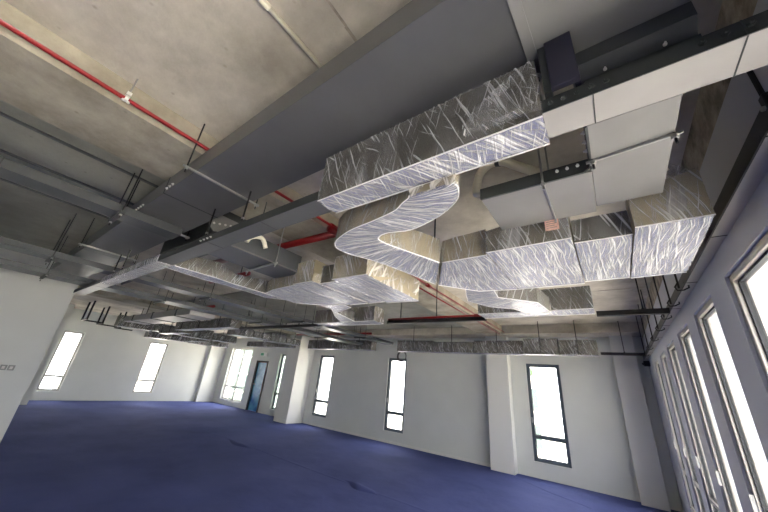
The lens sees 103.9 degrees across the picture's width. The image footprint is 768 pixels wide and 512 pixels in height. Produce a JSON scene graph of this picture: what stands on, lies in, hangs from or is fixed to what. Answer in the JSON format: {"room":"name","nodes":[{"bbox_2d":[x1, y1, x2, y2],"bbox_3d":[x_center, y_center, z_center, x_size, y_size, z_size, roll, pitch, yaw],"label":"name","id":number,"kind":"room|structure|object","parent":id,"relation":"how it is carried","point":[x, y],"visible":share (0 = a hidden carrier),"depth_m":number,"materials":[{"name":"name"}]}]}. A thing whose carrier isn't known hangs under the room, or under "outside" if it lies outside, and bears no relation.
{"room":"unfinished office space","nodes":[
{"label":"unfinished office space","id":0,"kind":"room"},
{"bbox_2d":[0,248,78,441],"bbox_3d":[-9.887,1.233,5.066,8.140,2.900,4.910,-11,-28,34],"label":"wall","id":1,"kind":"structure","parent":0,"point":[32,310],"depth_m":4.45,"materials":[{"name":"white paint"}]},
{"bbox_2d":[29,308,209,400],"bbox_3d":[-9.724,3.960,11.570,0.240,2.900,6.800,-11,-28,34],"label":"wall","id":2,"kind":"structure","parent":0,"point":[106,365],"depth_m":11.15,"materials":[{"name":"white paint"}]},
{"bbox_2d":[19,304,74,404],"bbox_3d":[-10.809,2.821,9.083,1.150,2.900,0.980,-11,-28,34],"label":"trim","id":3,"kind":"structure","parent":2,"relation":"attached to","point":[33,383],"depth_m":9.01,"materials":[{"name":"white paint"}]},
{"bbox_2d":[36,330,84,390],"bbox_3d":[-10.805,3.488,10.068,0.080,1.870,0.530,-11,-28,34],"label":"window","id":4,"kind":"structure","parent":2,"relation":"in","point":[82,335],"depth_m":10.01,"materials":[{"name":"silver metal"}]},
{"bbox_2d":[132,342,167,392],"bbox_3d":[-9.299,4.427,11.982,0.080,1.870,0.650,-11,-28,34],"label":"window","id":5,"kind":"structure","parent":2,"relation":"in","point":[154,380],"depth_m":11.94,"materials":[{"name":"silver metal"}]},
{"bbox_2d":[194,333,226,401],"bbox_3d":[-7.785,5.024,13.683,0.200,2.900,0.700,-11,-28,34],"label":"column","id":6,"kind":"structure","parent":2,"relation":"attached to","point":[210,374],"depth_m":13.46,"materials":[{"name":"white paint"}]},
{"bbox_2d":[213,225,337,263],"bbox_3d":[-1.267,-0.064,3.291,2.069,0.089,0.161,-10,-27,33],"label":"pipe","id":7,"kind":"object","parent":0,"point":[332,231],"visible":0.44,"depth_m":2.88,"materials":[{"name":"red metal"}]},
{"bbox_2d":[0,400,679,511],"bbox_3d":[-4.903,3.268,4.776,16.040,0.200,12.300,-11,-28,34],"label":"floor","id":8,"kind":"structure","parent":0,"point":[56,455],"depth_m":4.99,"materials":[{"name":"blue carpet"}]},
{"bbox_2d":[228,439,251,448],"bbox_3d":[-3.094,3.997,6.423,1.101,0.035,0.251,-11,-28,34],"label":"fold","id":9,"kind":"object","parent":8,"relation":"on","point":[237,443],"visible":1,"depth_m":6.32,"materials":[{"name":"blue carpet"}]},
{"bbox_2d":[202,429,430,511],"bbox_3d":[-1.572,3.732,5.404,7.402,0.006,0.108,-12,-28,35],"label":"fold","id":10,"kind":"object","parent":8,"relation":"on","point":[383,495],"visible":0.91,"depth_m":4.98,"materials":[{"name":"blue carpet"}]},
{"bbox_2d":[345,480,377,494],"bbox_3d":[-0.357,3.461,4.523,0.231,0.040,0.759,24,-29,-37],"label":"fold","id":11,"kind":"object","parent":8,"relation":"on","point":[355,485],"visible":1,"depth_m":4.44,"materials":[{"name":"blue carpet"}]},
{"bbox_2d":[513,477,592,508],"bbox_3d":[2.840,4.057,5.190,0.108,0.008,1.526,14,-24,-19],"label":"fold","id":12,"kind":"object","parent":8,"relation":"on","point":[513,477],"visible":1,"depth_m":5.04,"materials":[{"name":"blue carpet"}]},
{"bbox_2d":[0,0,721,332],"bbox_3d":[-4.636,0.434,5.957,16.040,0.235,12.300,-11,-28,34],"label":"ceiling","id":13,"kind":"structure","parent":0,"point":[217,64],"depth_m":1.55,"materials":[{"name":"concrete"}]},
{"bbox_2d":[39,236,67,280],"bbox_3d":[-4.283,0.022,3.904,0.450,0.590,0.030,-11,-28,34],"label":"hanger","id":14,"kind":"object","parent":13,"relation":"hanging from","point":[47,273],"visible":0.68,"depth_m":3.83,"materials":[{"name":"metal"}]},
{"bbox_2d":[0,258,362,344],"bbox_3d":[-3.638,0.634,4.665,0.353,0.063,10.100,-11,-28,34],"label":"cable tray","id":15,"kind":"object","parent":14,"relation":"hanging from","point":[7,264],"visible":0.82,"depth_m":4.57,"materials":[{"name":"metal"}]},
{"bbox_2d":[45,213,76,264],"bbox_3d":[-3.466,-0.193,3.231,0.340,0.570,0.030,-11,-28,34],"label":"hanger","id":16,"kind":"object","parent":13,"relation":"hanging from","point":[51,257],"visible":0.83,"depth_m":3.19,"materials":[{"name":"metal"}]},
{"bbox_2d":[0,236,393,344],"bbox_3d":[-2.763,0.446,4.069,0.243,0.063,10.100,-11,-28,34],"label":"cable tray","id":17,"kind":"object","parent":16,"relation":"on","point":[5,243],"visible":0.8,"depth_m":3.82,"materials":[{"name":"metal"}]},
{"bbox_2d":[0,99,165,253],"bbox_3d":[-5.487,-0.962,2.573,6.500,0.030,4.750,-11,-28,34],"label":"cable tray","id":18,"kind":"object","parent":13,"relation":"attached to","point":[26,216],"depth_m":2.62,"materials":[{"name":"grey metal"}]},
{"bbox_2d":[81,301,103,323],"bbox_3d":[-8.365,1.659,8.821,0.620,0.540,0.520,-11,-28,34],"label":"support","id":19,"kind":"object","parent":13,"relation":"hanging from","point":[94,302],"visible":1,"depth_m":8.74,"materials":[{"name":"black paint"}]},
{"bbox_2d":[96,306,116,326],"bbox_3d":[-8.645,1.950,9.581,0.620,0.540,0.520,-11,-28,34],"label":"support","id":20,"kind":"object","parent":13,"relation":"hanging from","point":[100,316],"visible":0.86,"depth_m":9.52,"materials":[{"name":"black paint"}]},
{"bbox_2d":[78,218,136,262],"bbox_3d":[-3.076,-0.177,3.435,0.020,0.375,0.520,-11,-28,34],"label":"hanger","id":21,"kind":"object","parent":13,"relation":"hanging from","point":[80,244],"visible":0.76,"depth_m":3.31,"materials":[{"name":"silver metal"}]},
{"bbox_2d":[108,169,142,224],"bbox_3d":[-1.947,-0.481,2.287,0.280,0.500,0.030,-11,-28,34],"label":"hanger","id":22,"kind":"object","parent":13,"relation":"hanging from","point":[120,213],"visible":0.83,"depth_m":2.23,"materials":[{"name":"metal"}]},
{"bbox_2d":[121,250,130,268],"bbox_3d":[-2.742,-0.116,3.278,0.019,0.550,0.019,-11,-28,34],"label":"rod","id":23,"kind":"object","parent":13,"relation":"hanging from","point":[130,250],"visible":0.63,"depth_m":3.21,"materials":[{"name":"black paint"}]},
{"bbox_2d":[73,254,172,294],"bbox_3d":[-3.250,0.288,3.586,3.202,0.086,0.143,-11,-28,34],"label":"cable tray","id":24,"kind":"object","parent":23,"relation":"hanging from","point":[151,265],"visible":0.95,"depth_m":3.22,"materials":[{"name":"metal"}]},
{"bbox_2d":[167,257,285,299],"bbox_3d":[-1.490,0.233,3.127,0.530,0.227,1.181,-11,-28,34],"label":"duct","id":25,"kind":"object","parent":24,"relation":"attached to","point":[208,270],"visible":0.67,"depth_m":3.05,"materials":[{"name":"silver metal"}]},
{"bbox_2d":[266,254,418,304],"bbox_3d":[-0.470,0.282,2.856,1.383,0.209,0.804,-11,-28,34],"label":"duct","id":26,"kind":"object","parent":25,"relation":"attached to","point":[354,280],"visible":0.97,"depth_m":2.56,"materials":[{"name":"silver metal"}]},
{"bbox_2d":[317,304,354,321],"bbox_3d":[-0.510,0.670,3.812,0.400,0.138,1.190,1,-23,10],"label":"duct","id":27,"kind":"object","parent":26,"relation":"attached to","point":[342,312],"visible":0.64,"depth_m":3.90,"materials":[{"name":"silver metal"}]},
{"bbox_2d":[314,306,383,325],"bbox_3d":[-0.544,0.909,4.495,1.182,0.218,0.239,-11,-28,34],"label":"duct","id":28,"kind":"object","parent":27,"relation":"attached to","point":[370,315],"visible":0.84,"depth_m":4.28,"materials":[{"name":"silver metal"}]},
{"bbox_2d":[121,79,138,103],"bbox_3d":[-1.350,-0.886,1.608,0.035,0.173,0.038,-11,-28,34],"label":"clamp","id":29,"kind":"object","parent":13,"relation":"hanging from","point":[128,95],"visible":1,"depth_m":1.58,"materials":[{"name":"silver metal"}]},
{"bbox_2d":[0,18,503,331],"bbox_3d":[-0.487,-0.279,2.703,0.050,0.050,11.000,-11,-28,34],"label":"pipe","id":30,"kind":"object","parent":29,"relation":"hanging from","point":[3,23],"visible":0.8,"depth_m":1.54,"materials":[{"name":"red"}]},
{"bbox_2d":[127,180,189,240],"bbox_3d":[-1.939,-0.398,2.648,0.020,0.375,0.520,-11,-28,34],"label":"hanger","id":31,"kind":"object","parent":13,"relation":"hanging from","point":[182,235],"visible":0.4,"depth_m":2.52,"materials":[{"name":"silver metal"}]},
{"bbox_2d":[124,288,214,324],"bbox_3d":[-4.784,1.131,6.652,3.600,0.610,0.470,-11,-28,34],"label":"duct","id":32,"kind":"object","parent":13,"relation":"hanging from","point":[178,315],"visible":0.83,"depth_m":6.12,"materials":[{"name":"silver metal"}]},
{"bbox_2d":[114,308,236,343],"bbox_3d":[-6.645,2.372,10.046,0.402,0.613,3.577,-11,-28,34],"label":"duct","id":33,"kind":"object","parent":13,"relation":"hanging from","point":[204,334],"visible":0.66,"depth_m":9.91,"materials":[{"name":"silver metal"}]},
{"bbox_2d":[159,323,192,334],"bbox_3d":[-6.103,1.969,8.891,1.685,0.664,0.290,-11,-28,34],"label":"duct","id":34,"kind":"object","parent":13,"relation":"hanging from","point":[163,330],"visible":0.62,"depth_m":8.73,"materials":[{"name":"silver metal"}]},
{"bbox_2d":[77,285,295,335],"bbox_3d":[-4.958,1.790,8.886,0.600,0.180,6.800,-11,-28,34],"label":"ceiling beam","id":35,"kind":"structure","parent":13,"relation":"attached to","point":[99,293],"depth_m":7.43,"materials":[{"name":"concrete"}]},
{"bbox_2d":[144,330,228,347],"bbox_3d":[-7.639,3.119,11.960,0.403,0.692,2.978,-11,-28,34],"label":"duct","id":36,"kind":"object","parent":13,"relation":"hanging from","point":[149,334],"visible":0.53,"depth_m":11.42,"materials":[{"name":"silver metal"}]},
{"bbox_2d":[186,337,209,341],"bbox_3d":[-6.925,2.884,11.271,1.386,0.663,0.291,-11,-28,34],"label":"duct","id":37,"kind":"object","parent":13,"relation":"hanging from","point":[188,339],"visible":0.58,"depth_m":11.09,"materials":[{"name":"silver metal"}]},
{"bbox_2d":[160,212,245,257],"bbox_3d":[-1.808,-0.250,2.967,1.209,0.380,0.315,-11,-28,34],"label":"fan coil unit","id":38,"kind":"object","parent":13,"relation":"hanging from","point":[227,220],"visible":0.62,"depth_m":2.69,"materials":[{"name":"metal"}]},
{"bbox_2d":[174,303,241,330],"bbox_3d":[-4.284,1.466,7.299,2.786,0.644,0.292,-11,-28,34],"label":"duct","id":39,"kind":"object","parent":13,"relation":"hanging from","point":[221,323],"visible":0.96,"depth_m":6.89,"materials":[{"name":"silver metal"}]},
{"bbox_2d":[183,124,258,208],"bbox_3d":[-1.019,-0.582,2.001,0.019,0.372,0.500,-11,-28,34],"label":"hanger","id":40,"kind":"object","parent":13,"relation":"hanging from","point":[187,167],"visible":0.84,"depth_m":1.88,"materials":[{"name":"silver metal"}]},
{"bbox_2d":[241,191,251,220],"bbox_3d":[-0.868,-0.474,1.993,0.019,0.550,0.019,-11,-28,34],"label":"rod","id":41,"kind":"object","parent":13,"relation":"hanging from","point":[242,217],"visible":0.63,"depth_m":1.92,"materials":[{"name":"black paint"}]},
{"bbox_2d":[157,191,332,264],"bbox_3d":[-1.125,-0.123,2.111,2.040,0.052,0.133,-11,-28,34],"label":"cable tray","id":42,"kind":"object","parent":41,"relation":"hanging from","point":[307,207],"visible":0.95,"depth_m":1.87,"materials":[{"name":"metal"}]},
{"bbox_2d":[0,0,501,332],"bbox_3d":[-0.617,-0.208,3.110,0.570,0.180,11.700,-11,-28,34],"label":"ceiling beam","id":43,"kind":"structure","parent":13,"relation":"attached to","point":[33,81],"depth_m":1.73,"materials":[{"name":"concrete"}]},
{"bbox_2d":[419,287,499,333],"bbox_3d":[1.187,0.872,4.980,0.021,0.021,4.900,-11,-28,34],"label":"pipe","id":44,"kind":"object","parent":43,"relation":"attached to","point":[419,287],"visible":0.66,"depth_m":4.79,"materials":[{"name":"red metal"}]},
{"bbox_2d":[245,202,267,248],"bbox_3d":[-0.945,-0.325,2.375,0.034,0.546,0.190,-11,-28,34],"label":"drain pipe","id":45,"kind":"object","parent":13,"relation":"hanging from","point":[263,240],"visible":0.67,"depth_m":2.32,"materials":[{"name":"beige plastic"}]},
{"bbox_2d":[227,314,300,345],"bbox_3d":[-3.367,2.169,8.791,0.404,0.633,2.176,-11,-28,34],"label":"duct","id":46,"kind":"object","parent":13,"relation":"hanging from","point":[271,337],"visible":0.89,"depth_m":8.54,"materials":[{"name":"silver metal"}]},
{"bbox_2d":[245,228,283,274],"bbox_3d":[-1.014,-0.169,2.640,0.480,0.642,0.019,-12,-28,36],"label":"hanger","id":47,"kind":"object","parent":13,"relation":"hanging from","point":[275,263],"visible":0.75,"depth_m":2.48,"materials":[{"name":"silver metal"}]},
{"bbox_2d":[207,239,301,277],"bbox_3d":[-1.059,-0.004,2.529,0.360,0.158,0.635,-11,-28,34],"label":"duct","id":48,"kind":"object","parent":47,"relation":"hanging from","point":[250,255],"visible":0.6,"depth_m":2.44,"materials":[{"name":"grey metal"}]},
{"bbox_2d":[247,330,295,347],"bbox_3d":[-4.085,2.985,10.898,2.587,0.643,0.294,-11,-28,34],"label":"duct","id":49,"kind":"object","parent":13,"relation":"hanging from","point":[250,343],"visible":0.77,"depth_m":10.78,"materials":[{"name":"silver metal"}]},
{"bbox_2d":[239,300,326,329],"bbox_3d":[-1.990,1.067,5.815,2.600,0.650,0.050,-11,-28,34],"label":"bar","id":50,"kind":"object","parent":13,"relation":"hanging from","point":[312,324],"visible":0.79,"depth_m":5.59,"materials":[{"name":"black paint"}]},
{"bbox_2d":[258,0,322,67],"bbox_3d":[-1.581,-1.720,-0.148,0.030,0.030,4.520,-11,-28,34],"label":"conduit","id":51,"kind":"object","parent":13,"relation":"attached to","point":[266,5],"visible":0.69,"depth_m":1.32,"materials":[{"name":"beige plastic"}]},
{"bbox_2d":[284,323,324,330],"bbox_3d":[-2.208,1.932,8.460,1.700,0.250,0.470,-11,-28,34],"label":"duct","id":52,"kind":"object","parent":13,"relation":"hanging from","point":[306,328],"visible":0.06,"depth_m":8.34,"materials":[{"name":"silver metal"}]},
{"bbox_2d":[187,291,462,330],"bbox_3d":[-1.463,1.549,7.687,6.500,0.030,4.700,-11,-28,34],"label":"ceiling panel","id":53,"kind":"object","parent":13,"relation":"attached to","point":[409,309],"visible":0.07,"depth_m":6.99,"materials":[{"name":"silver metal"}]},
{"bbox_2d":[296,328,371,335],"bbox_3d":[-1.537,2.147,8.747,3.000,0.310,0.059,-11,-28,34],"label":"pipe","id":54,"kind":"object","parent":13,"relation":"hanging from","point":[367,333],"visible":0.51,"depth_m":8.53,"materials":[{"name":"red"}]},
{"bbox_2d":[308,328,376,350],"bbox_3d":[-1.320,2.525,9.153,2.585,0.655,0.293,-11,-28,34],"label":"duct","id":55,"kind":"object","parent":13,"relation":"hanging from","point":[317,344],"visible":0.9,"depth_m":8.92,"materials":[{"name":"silver metal"}]},
{"bbox_2d":[219,322,642,338],"bbox_3d":[-1.434,2.591,9.983,15.440,0.200,0.550,-11,-28,34],"label":"ceiling beam","id":56,"kind":"structure","parent":13,"relation":"attached to","point":[626,328],"depth_m":6.61,"materials":[{"name":"concrete"}]},
{"bbox_2d":[434,217,435,237],"bbox_3d":[0.411,-0.179,2.425,0.019,0.540,0.019,-11,-28,34],"label":"rod","id":57,"kind":"object","parent":13,"relation":"hanging from","point":[435,217],"visible":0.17,"depth_m":2.44,"materials":[{"name":"black paint"}]},
{"bbox_2d":[334,172,459,283],"bbox_3d":[0.034,-0.124,1.799,0.652,0.199,1.228,3,-23,6],"label":"duct","id":58,"kind":"object","parent":57,"relation":"hanging from","point":[380,231],"visible":0.88,"depth_m":1.63,"materials":[{"name":"silver metal"}]},
{"bbox_2d":[387,274,486,323],"bbox_3d":[0.646,0.556,3.992,1.390,0.650,0.050,-11,-28,34],"label":"bar","id":59,"kind":"object","parent":13,"relation":"hanging from","point":[455,319],"visible":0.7,"depth_m":3.85,"materials":[{"name":"black paint"}]},
{"bbox_2d":[388,314,480,319],"bbox_3d":[0.608,0.794,3.878,1.340,0.040,0.040,-11,-28,34],"label":"pipe","id":60,"kind":"object","parent":59,"relation":"on","point":[473,315],"visible":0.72,"depth_m":3.82,"materials":[{"name":"red"}]},
{"bbox_2d":[478,286,594,318],"bbox_3d":[1.513,0.488,3.084,1.042,0.229,0.238,-11,-28,34],"label":"duct","id":61,"kind":"object","parent":59,"relation":"hanging from","point":[578,300],"visible":0.57,"depth_m":2.86,"materials":[{"name":"silver metal"}]},
{"bbox_2d":[397,325,525,354],"bbox_3d":[1.684,2.003,7.222,3.095,0.654,0.292,-11,-28,34],"label":"duct","id":62,"kind":"object","parent":13,"relation":"hanging from","point":[493,347],"visible":0.98,"depth_m":6.90,"materials":[{"name":"silver metal"}]},
{"bbox_2d":[472,157,542,196],"bbox_3d":[0.632,-0.543,1.548,0.362,0.505,0.089,-6,-25,26],"label":"drain pipe","id":63,"kind":"object","parent":13,"relation":"hanging from","point":[518,166],"visible":0.68,"depth_m":1.52,"materials":[{"name":"beige plastic"}]},
{"bbox_2d":[507,0,541,81],"bbox_3d":[0.433,-0.870,0.987,0.032,0.368,0.480,-12,-28,36],"label":"hanger","id":64,"kind":"object","parent":13,"relation":"hanging from","point":[516,8],"visible":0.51,"depth_m":0.96,"materials":[{"name":"metal"}]},
{"bbox_2d":[51,0,691,277],"bbox_3d":[-2.046,-0.310,2.683,6.960,0.133,0.394,-11,-28,34],"label":"duct","id":65,"kind":"object","parent":64,"relation":"on","point":[427,54],"visible":0.89,"depth_m":1.22,"materials":[{"name":"metal"}]},
{"bbox_2d":[575,1,701,83],"bbox_3d":[0.775,-0.621,0.930,0.290,0.270,0.068,-11,-28,34],"label":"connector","id":66,"kind":"object","parent":65,"relation":"attached to","point":[675,27],"visible":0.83,"depth_m":0.92,"materials":[{"name":"metal"}]},
{"bbox_2d":[317,61,549,212],"bbox_3d":[0.119,-0.452,1.282,0.999,0.281,0.179,-11,-28,34],"label":"duct","id":67,"kind":"object","parent":64,"relation":"hanging from","point":[502,117],"visible":0.98,"depth_m":1.15,"materials":[{"name":"silver metal"}]},
{"bbox_2d":[540,10,767,137],"bbox_3d":[0.732,-0.483,0.827,0.523,0.052,0.133,-11,-28,34],"label":"duct","id":68,"kind":"object","parent":67,"relation":"attached to","point":[740,47],"visible":1,"depth_m":0.80,"materials":[{"name":"metal"}]},
{"bbox_2d":[537,31,581,98],"bbox_3d":[0.577,-0.581,0.984,0.095,0.213,0.140,-11,-28,34],"label":"box","id":69,"kind":"object","parent":68,"relation":"on","point":[559,69],"visible":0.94,"depth_m":0.93,"materials":[{"name":"metal"}]},
{"bbox_2d":[537,144,556,222],"bbox_3d":[0.768,-0.498,1.454,0.019,0.636,0.380,-11,-28,34],"label":"hanger","id":70,"kind":"object","parent":13,"relation":"hanging from","point":[543,184],"visible":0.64,"depth_m":1.28,"materials":[{"name":"silver metal"}]},
{"bbox_2d":[438,166,715,291],"bbox_3d":[0.927,-0.075,1.873,1.405,0.354,0.738,-11,-28,34],"label":"duct","id":71,"kind":"object","parent":70,"relation":"hanging from","point":[658,234],"visible":0.91,"depth_m":1.55,"materials":[{"name":"silver metal"}]},
{"bbox_2d":[466,287,550,313],"bbox_3d":[1.083,0.350,2.708,1.054,0.158,0.442,18,-26,-28],"label":"duct","id":72,"kind":"object","parent":71,"relation":"attached to","point":[533,300],"visible":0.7,"depth_m":2.63,"materials":[{"name":"silver metal"}]},
{"bbox_2d":[480,159,595,229],"bbox_3d":[0.711,-0.297,1.396,0.424,0.140,0.347,-11,-28,34],"label":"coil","id":73,"kind":"object","parent":71,"relation":"attached to","point":[519,202],"visible":0.98,"depth_m":1.33,"materials":[{"name":"metal"}]},
{"bbox_2d":[544,219,559,230],"bbox_3d":[0.820,-0.165,1.473,0.060,0.085,0.002,-11,-28,34],"label":"paper label","id":74,"kind":"object","parent":71,"relation":"attached to","point":[549,225],"visible":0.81,"depth_m":1.47,"materials":[{"name":"pink paper"}]},
{"bbox_2d":[580,94,681,205],"bbox_3d":[0.887,-0.397,1.120,0.241,0.138,0.530,-11,-28,34],"label":"duct","id":75,"kind":"object","parent":71,"relation":"attached to","point":[642,171],"visible":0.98,"depth_m":1.04,"materials":[{"name":"metal"}]},
{"bbox_2d":[523,320,598,356],"bbox_3d":[3.439,1.634,5.940,1.243,0.654,0.290,-11,-28,34],"label":"duct","id":76,"kind":"object","parent":13,"relation":"hanging from","point":[546,346],"visible":1,"depth_m":5.78,"materials":[{"name":"silver metal"}]},
{"bbox_2d":[600,321,644,355],"bbox_3d":[4.251,1.481,5.448,0.620,0.610,0.050,-11,-28,34],"label":"bar","id":77,"kind":"object","parent":13,"relation":"hanging from","point":[602,353],"visible":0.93,"depth_m":5.35,"materials":[{"name":"black paint"}]},
{"bbox_2d":[596,278,669,316],"bbox_3d":[2.283,0.239,2.860,0.520,0.650,0.050,-11,-28,34],"label":"bar","id":78,"kind":"object","parent":13,"relation":"hanging from","point":[656,311],"visible":0.83,"depth_m":2.73,"materials":[{"name":"black paint"}]},
{"bbox_2d":[586,130,683,168],"bbox_3d":[0.859,-0.625,1.125,0.257,0.639,0.019,-14,-29,39],"label":"hanger","id":79,"kind":"object","parent":13,"relation":"hanging from","point":[675,136],"visible":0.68,"depth_m":1.00,"materials":[{"name":"silver metal"}]},
{"bbox_2d":[644,277,664,330],"bbox_3d":[2.951,0.491,3.302,0.079,0.660,0.012,-11,-28,34],"label":"hanger","id":80,"kind":"object","parent":13,"relation":"hanging from","point":[644,277],"visible":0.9,"depth_m":3.29,"materials":[{"name":"black paint"}]},
{"bbox_2d":[652,276,671,319],"bbox_3d":[2.605,0.275,2.862,0.079,0.660,0.012,-11,-28,34],"label":"hanger","id":81,"kind":"object","parent":13,"relation":"hanging from","point":[652,276],"visible":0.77,"depth_m":2.81,"materials":[{"name":"black paint"}]},
{"bbox_2d":[662,275,679,306],"bbox_3d":[2.317,0.095,2.495,0.079,0.660,0.012,-11,-28,34],"label":"hanger","id":82,"kind":"object","parent":13,"relation":"hanging from","point":[664,281],"visible":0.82,"depth_m":2.41,"materials":[{"name":"black paint"}]},
{"bbox_3d":[-3.032,-1.158,0.908,0.280,0.500,0.030,-11,-28,34],"label":"hanger","id":83,"kind":"object","parent":13,"relation":"hanging from","visible":0},
{"bbox_2d":[0,156,182,239],"bbox_3d":[-2.965,-0.951,0.945,0.183,0.063,4.280,-11,-28,34],"label":"cable tray","id":84,"kind":"object","parent":83,"relation":"on","point":[10,170],"visible":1,"depth_m":2.03,"materials":[{"name":"metal"}]},
{"bbox_2d":[212,337,681,511],"bbox_3d":[-1.228,3.974,9.680,15.680,2.900,0.240,-11,-28,34],"label":"wall","id":85,"kind":"structure","parent":0,"point":[446,400],"depth_m":7.08,"materials":[{"name":"white paint"}]},
{"bbox_2d":[221,348,252,401],"bbox_3d":[-6.342,5.133,13.096,1.670,2.100,0.080,-11,-28,34],"label":"window","id":86,"kind":"structure","parent":85,"relation":"in","point":[235,349],"depth_m":13.19,"materials":[{"name":"white"}]},
{"bbox_2d":[245,360,268,411],"bbox_3d":[-5.013,5.144,11.960,0.800,1.840,0.141,-11,-28,34],"label":"door","id":87,"kind":"structure","parent":85,"relation":"in","point":[254,397],"depth_m":11.96,"materials":[{"name":"blue glass"}]},
{"bbox_2d":[272,354,285,409],"bbox_3d":[-3.941,4.744,11.398,0.300,1.930,0.080,-11,-28,34],"label":"window","id":88,"kind":"structure","parent":85,"relation":"in","point":[277,383],"depth_m":11.43,"materials":[{"name":"grey metal"}]},
{"bbox_2d":[273,333,316,423],"bbox_3d":[-3.024,4.105,10.401,0.650,2.900,0.680,-11,-28,34],"label":"column","id":89,"kind":"structure","parent":85,"relation":"attached to","point":[292,396],"depth_m":10.08,"materials":[{"name":"white paint"}]},
{"bbox_2d":[312,355,333,417],"bbox_3d":[-2.000,4.302,10.029,0.670,1.870,0.080,-11,-28,34],"label":"window","id":90,"kind":"structure","parent":85,"relation":"in","point":[322,356],"depth_m":10.04,"materials":[{"name":"grey metal"}]},
{"bbox_2d":[384,358,406,433],"bbox_3d":[0.343,3.848,8.409,0.620,1.870,0.080,-11,-28,34],"label":"window","id":91,"kind":"structure","parent":85,"relation":"in","point":[387,411],"depth_m":8.35,"materials":[{"name":"grey metal"}]},
{"bbox_2d":[303,421,490,466],"bbox_3d":[-0.165,4.990,8.173,6.180,0.060,0.012,-11,-28,34],"label":"baseboard","id":92,"kind":"structure","parent":85,"relation":"attached to","point":[304,422],"depth_m":7.65,"materials":[{"name":"white"}]},
{"bbox_2d":[485,336,517,474],"bbox_3d":[2.608,3.119,6.761,0.480,2.900,0.230,-11,-28,34],"label":"column","id":93,"kind":"structure","parent":85,"relation":"attached to","point":[503,455],"depth_m":6.52,"materials":[{"name":"white paint"}]},
{"bbox_2d":[526,364,571,467],"bbox_3d":[3.414,3.252,6.285,0.660,1.870,0.080,-11,-28,34],"label":"window","id":94,"kind":"structure","parent":85,"relation":"in","point":[535,436],"depth_m":6.19,"materials":[{"name":"grey metal"}]},
{"bbox_2d":[609,336,670,511],"bbox_3d":[4.548,2.755,5.448,0.360,2.900,0.180,-11,-28,34],"label":"column","id":95,"kind":"structure","parent":85,"relation":"attached to","point":[647,466],"depth_m":5.26,"materials":[{"name":"white paint"}]},
{"bbox_2d":[642,0,767,511],"bbox_3d":[1.589,0.709,0.924,0.240,2.680,11.700,-11,-28,34],"label":"wall","id":96,"kind":"structure","parent":0,"point":[740,108],"depth_m":1.72,"materials":[{"name":"white paint"}]},
{"bbox_2d":[656,360,695,511],"bbox_3d":[4.085,2.446,4.198,0.080,1.870,0.570,-11,-28,34],"label":"window","id":97,"kind":"structure","parent":96,"relation":"in","point":[676,444],"depth_m":4.33,"materials":[{"name":"silver metal"}]},
{"bbox_2d":[661,353,705,511],"bbox_3d":[3.577,2.129,3.553,0.080,1.870,0.570,-11,-28,34],"label":"window","id":98,"kind":"structure","parent":96,"relation":"in","point":[686,450],"depth_m":3.70,"materials":[{"name":"silver metal"}]},
{"bbox_2d":[668,342,719,511],"bbox_3d":[3.075,1.815,2.915,0.080,1.870,0.570,-11,-28,34],"label":"window","id":99,"kind":"structure","parent":96,"relation":"in","point":[701,462],"depth_m":3.12,"materials":[{"name":"silver metal"}]},
{"bbox_2d":[641,0,757,338],"bbox_3d":[1.715,-0.624,1.480,0.240,0.220,11.700,-11,-28,34],"label":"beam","id":100,"kind":"structure","parent":96,"relation":"attached to","point":[711,97],"depth_m":1.41,"materials":[{"name":"concrete"}]},
{"bbox_2d":[643,111,767,359],"bbox_3d":[1.777,-0.007,1.674,0.067,0.065,10.500,-11,-28,34],"label":"cable tray","id":101,"kind":"object","parent":96,"relation":"attached to","point":[750,167],"visible":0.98,"depth_m":1.23,"materials":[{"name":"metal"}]},
{"bbox_2d":[679,326,740,511],"bbox_3d":[2.567,1.498,2.270,0.080,1.870,0.570,-11,-28,34],"label":"window","id":102,"kind":"structure","parent":96,"relation":"in","point":[723,476],"depth_m":2.51,"materials":[{"name":"silver metal"}]},
{"bbox_2d":[696,298,767,511],"bbox_3d":[2.066,1.185,1.632,0.080,1.870,0.570,-11,-28,34],"label":"window","id":103,"kind":"structure","parent":96,"relation":"in","point":[758,498],"depth_m":1.91,"materials":[{"name":"white glass"}]},
{"bbox_2d":[729,231,767,381],"bbox_3d":[1.532,0.852,0.954,0.080,1.870,0.620,-11,-28,34],"label":"window","id":104,"kind":"structure","parent":96,"relation":"in","point":[751,310],"depth_m":1.40,"materials":[{"name":"silver metal"}]},
{"bbox_2d":[746,70,767,117],"bbox_3d":[1.114,-0.546,0.878,0.085,0.361,0.030,-11,-28,34],"label":"hanger","id":105,"kind":"object","parent":96,"relation":"attached to","point":[763,99],"visible":0.55,"depth_m":0.86,"materials":[{"name":"black paint"}]},
{"label":"outside","id":106,"kind":"structure","parent":0,"visible":0},
{"bbox_2d":[317,400,566,462],"bbox_3d":[5.022,11.509,4.035,180.000,0.200,160.000,-11,-28,34],"label":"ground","id":107,"kind":"structure","parent":106,"point":[395,421],"depth_m":73.11,"materials":[{"name":"white"}]},
{"bbox_2d":[52,343,237,397],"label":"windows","id":108,"kind":"structure","parent":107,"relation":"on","point":[151,364],"depth_m":31.90,"materials":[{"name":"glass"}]},
{"bbox_2d":[228,350,252,400],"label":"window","id":109,"kind":"structure","parent":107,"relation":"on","point":[248,353],"depth_m":25.97,"materials":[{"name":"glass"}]},
{"bbox_2d":[530,367,564,461],"bbox_3d":[14.119,18.136,33.135,8.000,11.500,10.060,-11,-28,34],"label":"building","id":110,"kind":"structure","parent":107,"relation":"on","point":[546,412],"depth_m":29.44,"materials":[{"name":"glass"}]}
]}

